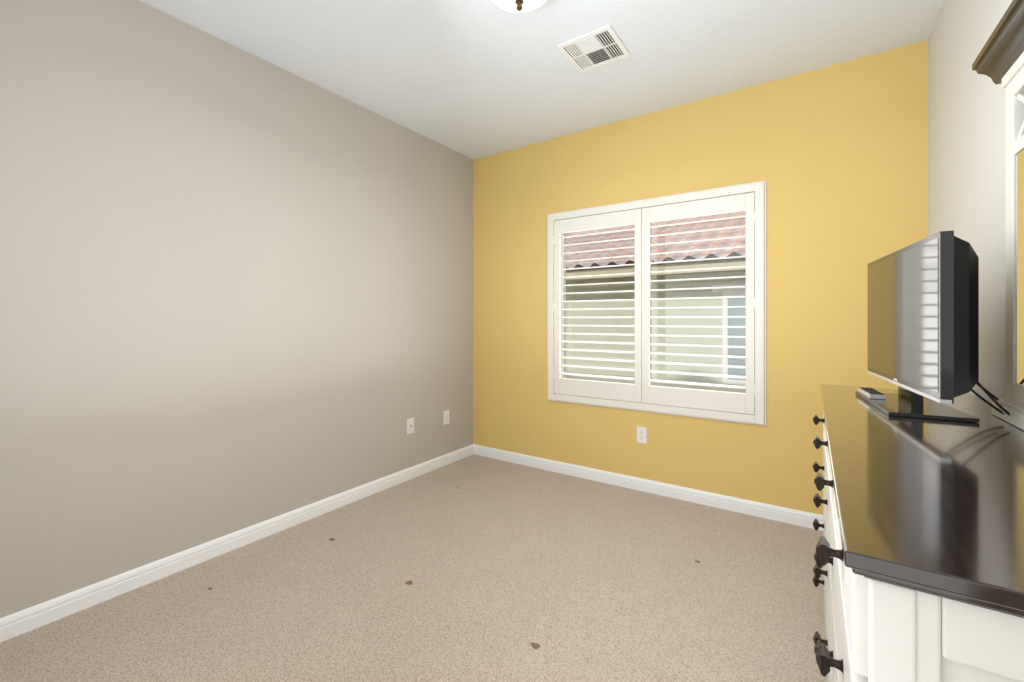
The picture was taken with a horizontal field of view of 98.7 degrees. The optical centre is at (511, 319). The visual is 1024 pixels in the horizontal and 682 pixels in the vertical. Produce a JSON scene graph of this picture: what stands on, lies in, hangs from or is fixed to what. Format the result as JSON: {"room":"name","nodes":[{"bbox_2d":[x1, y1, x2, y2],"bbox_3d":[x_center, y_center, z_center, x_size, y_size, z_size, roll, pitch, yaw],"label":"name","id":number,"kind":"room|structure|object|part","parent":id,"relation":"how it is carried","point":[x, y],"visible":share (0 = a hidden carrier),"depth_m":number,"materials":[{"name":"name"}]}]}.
{"room":"bedroom","nodes":[
{"label":"bedroom","id":0,"kind":"room"},
{"bbox_2d":[0,0,472,617],"bbox_3d":[-1.431,-0.125,2.656,0.150,2.740,3.890,0,0,34],"label":"wall","id":1,"kind":"structure","parent":0,"point":[236,288],"depth_m":2.24,"materials":[{"name":"beige paint"}]},
{"bbox_2d":[0,444,473,642],"bbox_3d":[-1.362,1.201,2.610,0.015,0.088,3.590,0,0,34],"label":"baseboard","id":2,"kind":"structure","parent":1,"relation":"attached to","point":[35,616],"depth_m":2.22,"materials":[{"name":"white wood"}]},
{"bbox_2d":[407,418,413,434],"bbox_3d":[-0.791,0.833,3.449,0.018,0.118,0.072,0,0,34],"label":"outlet","id":3,"kind":"object","parent":1,"relation":"attached to","point":[410,425],"visible":1,"depth_m":3.45,"materials":[{"name":"white plastic"}]},
{"bbox_2d":[443,410,448,424],"bbox_3d":[-0.565,0.840,3.791,0.008,0.118,0.072,0,0,34],"label":"duplex electrical outlet","id":4,"kind":"object","parent":1,"relation":"attached to","point":[445,417],"visible":1,"depth_m":3.78,"materials":[{"name":"white plastic"}]},
{"bbox_2d":[0,454,827,681],"bbox_3d":[-0.078,1.295,1.738,3.420,0.100,3.890,0,0,34],"label":"floor","id":5,"kind":"structure","parent":0,"point":[501,565],"depth_m":1.95,"materials":[{"name":"carpet"}]},
{"bbox_2d":[530,642,539,648],"bbox_3d":[0.088,1.244,1.680,0.037,0.002,0.031,0,0,28],"label":"leaf","id":6,"kind":"object","parent":5,"relation":"on","point":[533,645],"depth_m":1.68,"materials":[{"name":"brown plant"}]},
{"bbox_2d":[813,384,1023,681],"bbox_3d":[1.077,0.765,1.124,0.504,0.960,1.712,0,0,34],"label":"dresser","id":7,"kind":"object","parent":5,"relation":"on","point":[919,555],"visible":1,"depth_m":0.62,"materials":[{"name":"white"}]},
{"bbox_2d":[858,387,885,399],"bbox_3d":[1.297,0.263,1.587,0.045,0.018,0.170,0,0,28],"label":"remote","id":8,"kind":"object","parent":7,"relation":"on","point":[871,393],"visible":1,"depth_m":1.54,"materials":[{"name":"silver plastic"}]},
{"bbox_2d":[856,230,1009,422],"bbox_3d":[1.333,0.028,1.360,0.331,0.512,0.874,0,0,28],"label":"tv","id":9,"kind":"object","parent":7,"relation":"on","point":[923,324],"visible":0.94,"depth_m":1.24,"materials":[{"name":"black plastic"}]},
{"bbox_2d":[972,0,1023,429],"bbox_3d":[1.170,-0.246,0.910,0.101,1.060,1.009,0,0,34],"label":"mirror","id":10,"kind":"object","parent":7,"relation":"on","point":[999,59],"visible":0.96,"depth_m":1.21,"materials":[{"name":"white mirror"}]},
{"bbox_3d":[1.169,-0.738,0.908,0.101,0.076,0.966,0,0,34],"label":"cornice","id":11,"kind":"part","parent":10,"relation":"part of","materials":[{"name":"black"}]},
{"bbox_2d":[139,0,944,158],"bbox_3d":[-0.078,-1.545,1.738,3.420,0.100,3.890,0,0,34],"label":"ceiling","id":12,"kind":"structure","parent":0,"point":[473,79],"depth_m":2.43,"materials":[{"name":"white paint"}]},
{"bbox_2d":[491,0,546,12],"bbox_3d":[0.032,-1.415,1.900,0.336,0.160,0.336,0,0,34],"label":"flush-mount ceiling light","id":13,"kind":"object","parent":12,"relation":"attached to","point":[518,6],"visible":1,"depth_m":1.94,"materials":[{"name":"white glass"}]},
{"bbox_2d":[557,24,629,72],"bbox_3d":[0.455,-1.490,2.434,0.305,0.009,0.305,0,0,34],"label":"ceiling vent","id":14,"kind":"object","parent":12,"relation":"in","point":[602,46],"visible":1,"depth_m":2.42,"materials":[{"name":"white metal"}]},
{"bbox_2d":[473,40,927,514],"bbox_3d":[0.972,-0.125,3.286,3.120,2.740,0.150,0,0,34],"label":"wall","id":15,"kind":"structure","parent":0,"point":[835,156],"depth_m":2.81,"materials":[{"name":"yellow paint"}]},
{"bbox_2d":[637,426,646,443],"bbox_3d":[0.947,0.840,3.207,0.072,0.118,0.008,0,0,34],"label":"electrical outlet","id":16,"kind":"object","parent":15,"relation":"attached to","point":[641,434],"visible":1,"depth_m":3.20,"materials":[{"name":"white plastic"}]},
{"bbox_2d":[473,444,822,530],"bbox_3d":[0.926,1.201,3.218,3.120,0.088,0.015,0,0,34],"label":"baseboard","id":17,"kind":"structure","parent":15,"relation":"attached to","point":[775,513],"depth_m":3.11,"materials":[{"name":"white wood"}]},
{"bbox_2d":[548,180,765,425],"bbox_3d":[0.977,-0.105,3.249,1.574,1.544,0.156,0,0,34],"label":"window shutters","id":18,"kind":"object","parent":15,"relation":"attached to","point":[643,394],"visible":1,"depth_m":3.14,"materials":[{"name":"white wood"}]},
{"bbox_2d":[928,0,1012,402],"bbox_3d":[1.276,-0.125,0.821,0.150,2.740,3.890,0,0,34],"label":"wall","id":19,"kind":"structure","parent":0,"point":[966,152],"depth_m":1.68,"materials":[{"name":"beige paint"}]},
{"label":"outside","id":20,"kind":"structure","parent":0,"visible":0},
{"bbox_2d":[566,211,745,392],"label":"window","id":21,"kind":"structure","parent":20,"point":[686,283],"depth_m":7.11,"materials":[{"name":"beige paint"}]}
]}

